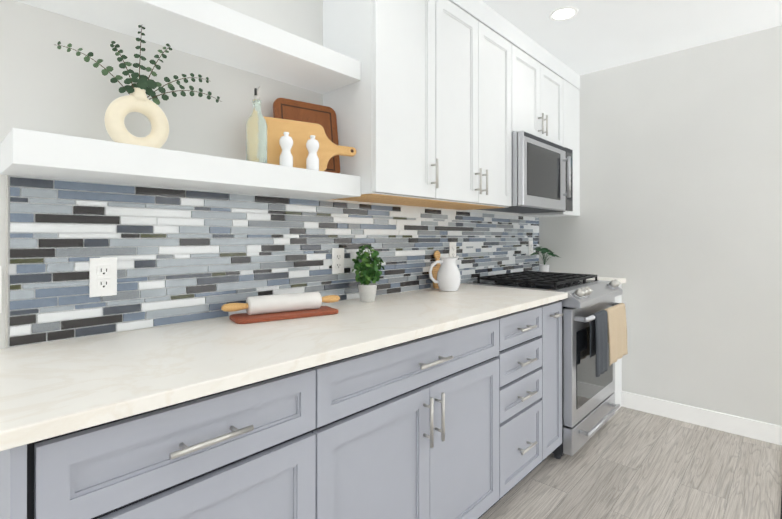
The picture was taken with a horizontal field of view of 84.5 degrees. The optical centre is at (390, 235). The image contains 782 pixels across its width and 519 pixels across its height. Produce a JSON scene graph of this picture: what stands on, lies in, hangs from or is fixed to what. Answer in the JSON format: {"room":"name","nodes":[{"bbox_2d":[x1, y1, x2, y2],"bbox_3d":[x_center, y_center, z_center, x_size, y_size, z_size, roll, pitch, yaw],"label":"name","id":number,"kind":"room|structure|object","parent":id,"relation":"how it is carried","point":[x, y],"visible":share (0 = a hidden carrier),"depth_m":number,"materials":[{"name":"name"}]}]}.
{"room":"kitchen","nodes":[
{"label":"kitchen","id":0,"kind":"room"},
{"bbox_2d":[0,0,529,348],"bbox_3d":[-0.719,-0.009,1.526,0.100,2.440,5.715,0,0,43],"label":"wall","id":1,"kind":"structure","parent":0,"point":[47,85],"depth_m":1.32,"materials":[{"name":"paint"}]},
{"bbox_2d":[0,266,1,312],"bbox_3d":[-1.056,0.140,1.082,0.008,0.124,0.117,0,0,43],"label":"switch plate","id":2,"kind":"object","parent":1,"relation":"attached to","point":[0,289],"visible":1,"depth_m":1.12,"materials":[{"name":"white plastic"}]},
{"bbox_2d":[0,128,360,199],"bbox_3d":[-0.572,-0.199,1.427,0.248,0.080,1.055,0,0,43],"label":"shelf","id":3,"kind":"object","parent":1,"relation":"attached to","point":[29,153],"visible":1,"depth_m":1.20,"materials":[{"name":"white wood"}]},
{"bbox_2d":[54,25,221,147],"bbox_3d":[-0.708,-0.424,1.255,0.093,0.367,0.423,0,0,43],"label":"vase","id":4,"kind":"object","parent":3,"relation":"on","point":[119,109],"visible":0.94,"depth_m":1.24,"materials":[{"name":"beige ceramic"}]},
{"bbox_2d":[246,86,266,162],"bbox_3d":[-0.449,-0.372,1.439,0.068,0.263,0.068,0,0,43],"label":"oil bottle","id":5,"kind":"object","parent":3,"relation":"on","point":[256,137],"visible":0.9,"depth_m":1.41,"materials":[{"name":"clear glass"}]},
{"bbox_2d":[279,132,292,166],"bbox_3d":[-0.373,-0.305,1.535,0.049,0.131,0.049,0,0,43],"label":"salt mill","id":6,"kind":"object","parent":3,"relation":"on","point":[286,145],"visible":0.83,"depth_m":1.52,"materials":[{"name":"white ceramic"}]},
{"bbox_2d":[273,98,339,173],"bbox_3d":[-0.336,-0.391,1.738,0.270,0.303,0.066,0,0,-35],"label":"board","id":7,"kind":"object","parent":3,"relation":"on","point":[324,117],"visible":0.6,"depth_m":1.76,"materials":[{"name":"brown wood"}]},
{"bbox_2d":[263,116,355,170],"bbox_3d":[-0.313,-0.337,1.635,0.395,0.194,0.054,0,0,-30],"label":"board","id":8,"kind":"object","parent":3,"relation":"on","point":[300,132],"visible":0.67,"depth_m":1.61,"materials":[{"name":"brown wood"}]},
{"bbox_2d":[306,135,318,170],"bbox_3d":[-0.288,-0.305,1.586,0.049,0.131,0.049,0,0,43],"label":"pepper mill","id":9,"kind":"object","parent":3,"relation":"on","point":[312,158],"visible":0.83,"depth_m":1.57,"materials":[{"name":"white ceramic"}]},
{"bbox_2d":[14,0,360,93],"bbox_3d":[-0.898,-0.664,1.078,0.248,0.076,2.013,0,0,43],"label":"shelf","id":10,"kind":"object","parent":1,"relation":"attached to","point":[213,31],"visible":1,"depth_m":1.38,"materials":[{"name":"white wood"}]},
{"bbox_2d":[5,175,538,347],"bbox_3d":[0.096,0.072,2.316,0.010,0.452,3.243,0,0,43],"label":"backsplash","id":11,"kind":"structure","parent":1,"relation":"attached to","point":[183,255],"depth_m":1.49,"materials":[{"name":"tile"}]},
{"bbox_2d":[89,257,116,296],"bbox_3d":[-0.856,0.122,1.283,0.007,0.115,0.070,0,0,43],"label":"electrical outlet","id":12,"kind":"object","parent":11,"relation":"attached to","point":[102,276],"visible":1,"depth_m":1.28,"materials":[{"name":"white plastic"}]},
{"bbox_2d":[332,248,343,273],"bbox_3d":[-0.238,0.113,1.945,0.007,0.115,0.070,0,0,43],"label":"electrical outlet","id":13,"kind":"object","parent":11,"relation":"attached to","point":[337,260],"visible":1,"depth_m":1.94,"materials":[{"name":"white plastic"}]},
{"bbox_2d":[449,242,455,256],"bbox_3d":[0.374,0.095,2.601,0.007,0.115,0.070,0,0,43],"label":"electrical outlet","id":14,"kind":"object","parent":11,"relation":"attached to","point":[452,249],"visible":0.83,"depth_m":2.59,"materials":[{"name":"white plastic"}]},
{"bbox_2d":[529,241,532,255],"bbox_3d":[1.097,0.098,3.376,0.007,0.115,0.070,0,0,43],"label":"electrical outlet","id":15,"kind":"object","parent":11,"relation":"attached to","point":[530,247],"visible":1,"depth_m":3.37,"materials":[{"name":"white plastic"}]},
{"bbox_2d":[323,0,518,209],"bbox_3d":[0.219,-0.695,2.217,0.328,1.058,1.173,0,0,43],"label":"upper cabinet","id":16,"kind":"object","parent":1,"relation":"attached to","point":[438,103],"depth_m":1.93,"materials":[{"name":"white wood"}]},
{"bbox_2d":[519,30,566,147],"bbox_3d":[0.839,-0.912,2.882,0.328,0.620,0.758,0,0,43],"label":"upper cabinet","id":17,"kind":"object","parent":1,"relation":"attached to","point":[542,76],"depth_m":2.78,"materials":[{"name":"white wood"}]},
{"bbox_2d":[474,131,572,213],"bbox_3d":[0.882,-0.384,2.840,0.442,0.430,0.754,0,0,43],"label":"microwave","id":18,"kind":"object","parent":17,"relation":"attached to","point":[542,175],"visible":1,"depth_m":2.63,"materials":[{"name":"silver metal"}]},
{"bbox_2d":[520,66,579,216],"bbox_3d":[1.189,-0.687,3.256,0.328,1.068,0.381,0,0,43],"label":"upper cabinet","id":19,"kind":"object","parent":1,"relation":"attached to","point":[573,79],"depth_m":3.21,"materials":[{"name":"white wood"}]},
{"bbox_2d":[479,406,781,518],"bbox_3d":[0.889,1.236,0.020,4.500,0.060,5.715,0,0,43],"label":"floor","id":20,"kind":"structure","parent":0,"point":[624,463],"depth_m":2.15,"materials":[{"name":"grey wood"}]},
{"bbox_2d":[0,359,343,518],"bbox_3d":[-0.599,0.768,1.121,0.620,0.884,0.650,0,0,43],"label":"base cabinet","id":21,"kind":"object","parent":20,"relation":"on","point":[272,448],"depth_m":0.90,"materials":[{"name":"grey wood"}]},
{"bbox_2d":[0,277,625,450],"bbox_3d":[0.305,0.313,2.071,0.648,0.030,3.313,0,0,43],"label":"countertop","id":22,"kind":"structure","parent":21,"relation":"on","point":[53,389],"depth_m":1.08,"materials":[{"name":"stone"}]},
{"bbox_2d":[221,291,339,323],"bbox_3d":[-0.387,0.255,1.587,0.450,0.080,0.135,0,0,-33],"label":"rolling pin","id":23,"kind":"object","parent":22,"relation":"on","point":[264,308],"visible":0.98,"depth_m":1.55,"materials":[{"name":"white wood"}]},
{"bbox_2d":[352,245,383,301],"bbox_3d":[-0.108,0.168,1.951,0.155,0.257,0.145,0,0,43],"label":"herb plant","id":24,"kind":"object","parent":22,"relation":"on","point":[368,273],"visible":1,"depth_m":1.93,"materials":[{"name":"green plant"}]},
{"bbox_2d":[432,251,440,288],"bbox_3d":[0.272,0.191,2.463,0.038,0.214,0.120,0,0,43],"label":"pepper mill","id":25,"kind":"object","parent":22,"relation":"on","point":[435,269],"visible":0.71,"depth_m":2.44,"materials":[{"name":"brown wood"}]},
{"bbox_2d":[429,256,460,291],"bbox_3d":[0.300,0.203,2.331,0.132,0.190,0.178,0,0,43],"label":"pitcher","id":26,"kind":"object","parent":22,"relation":"on","point":[448,277],"visible":1,"depth_m":2.30,"materials":[{"name":"white ceramic"}]},
{"bbox_2d":[531,247,560,271],"bbox_3d":[1.192,0.192,3.323,0.188,0.218,0.228,0,0,43],"label":"potted plant","id":27,"kind":"object","parent":22,"relation":"on","point":[544,267],"visible":0.98,"depth_m":3.32,"materials":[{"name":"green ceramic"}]},
{"bbox_2d":[344,315,503,518],"bbox_3d":[-0.115,0.770,1.641,0.618,0.884,1.004,0,0,43],"label":"base cabinet","id":28,"kind":"object","parent":20,"relation":"on","point":[464,422],"depth_m":1.44,"materials":[{"name":"grey wood"}]},
{"bbox_2d":[504,303,551,495],"bbox_3d":[0.367,0.771,2.158,0.618,0.884,0.525,0,0,43],"label":"base cabinet","id":29,"kind":"object","parent":20,"relation":"on","point":[528,332],"depth_m":1.98,"materials":[{"name":"grey wood"}]},
{"bbox_2d":[468,271,627,458],"bbox_3d":[1.004,0.736,2.723,0.732,0.958,0.754,0,0,43],"label":"range","id":30,"kind":"object","parent":20,"relation":"on","point":[594,336],"visible":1,"depth_m":2.42,"materials":[{"name":"metal"}]},
{"bbox_2d":[552,301,563,451],"bbox_3d":[0.599,0.772,2.407,0.618,0.884,0.250,0,0,43],"label":"base cabinet","id":31,"kind":"object","parent":20,"relation":"on","point":[557,314],"depth_m":2.25,"materials":[{"name":"grey wood"}]},
{"bbox_2d":[614,284,621,411],"bbox_3d":[1.315,0.775,3.174,0.618,0.884,0.320,0,0,43],"label":"base cabinet","id":32,"kind":"object","parent":20,"relation":"on","point":[618,365],"depth_m":3.02,"materials":[{"name":"white wood"}]},
{"bbox_2d":[780,493,781,518],"bbox_3d":[1.751,1.205,1.292,0.875,0.010,2.350,0,0,43],"label":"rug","id":33,"kind":"object","parent":20,"relation":"on","point":[781,507],"depth_m":1.90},
{"bbox_2d":[481,0,781,74],"bbox_3d":[0.889,-1.264,0.029,4.500,0.060,5.715,0,0,43],"label":"ceiling","id":34,"kind":"structure","parent":0,"point":[591,36],"depth_m":2.51,"materials":[{"name":"paint"}]},
{"bbox_2d":[549,6,577,20],"bbox_3d":[0.952,-1.222,2.375,0.150,0.006,0.150,0,0,43],"label":"recessed light","id":35,"kind":"object","parent":34,"relation":"in","point":[564,13],"visible":1,"depth_m":2.37,"materials":[{"name":"white plastic"}]},
{"bbox_2d":[539,25,781,425],"bbox_3d":[2.841,-0.007,2.043,4.400,2.440,0.100,0,0,43],"label":"wall","id":36,"kind":"structure","parent":0,"point":[677,223],"depth_m":2.80,"materials":[{"name":"paint"}]},
{"bbox_2d":[621,391,781,444],"bbox_3d":[2.802,1.158,1.998,4.400,0.110,0.014,0,0,43],"label":"baseboard","id":37,"kind":"structure","parent":36,"relation":"attached to","point":[755,429],"depth_m":2.73,"materials":[{"name":"white wood"}]}
]}

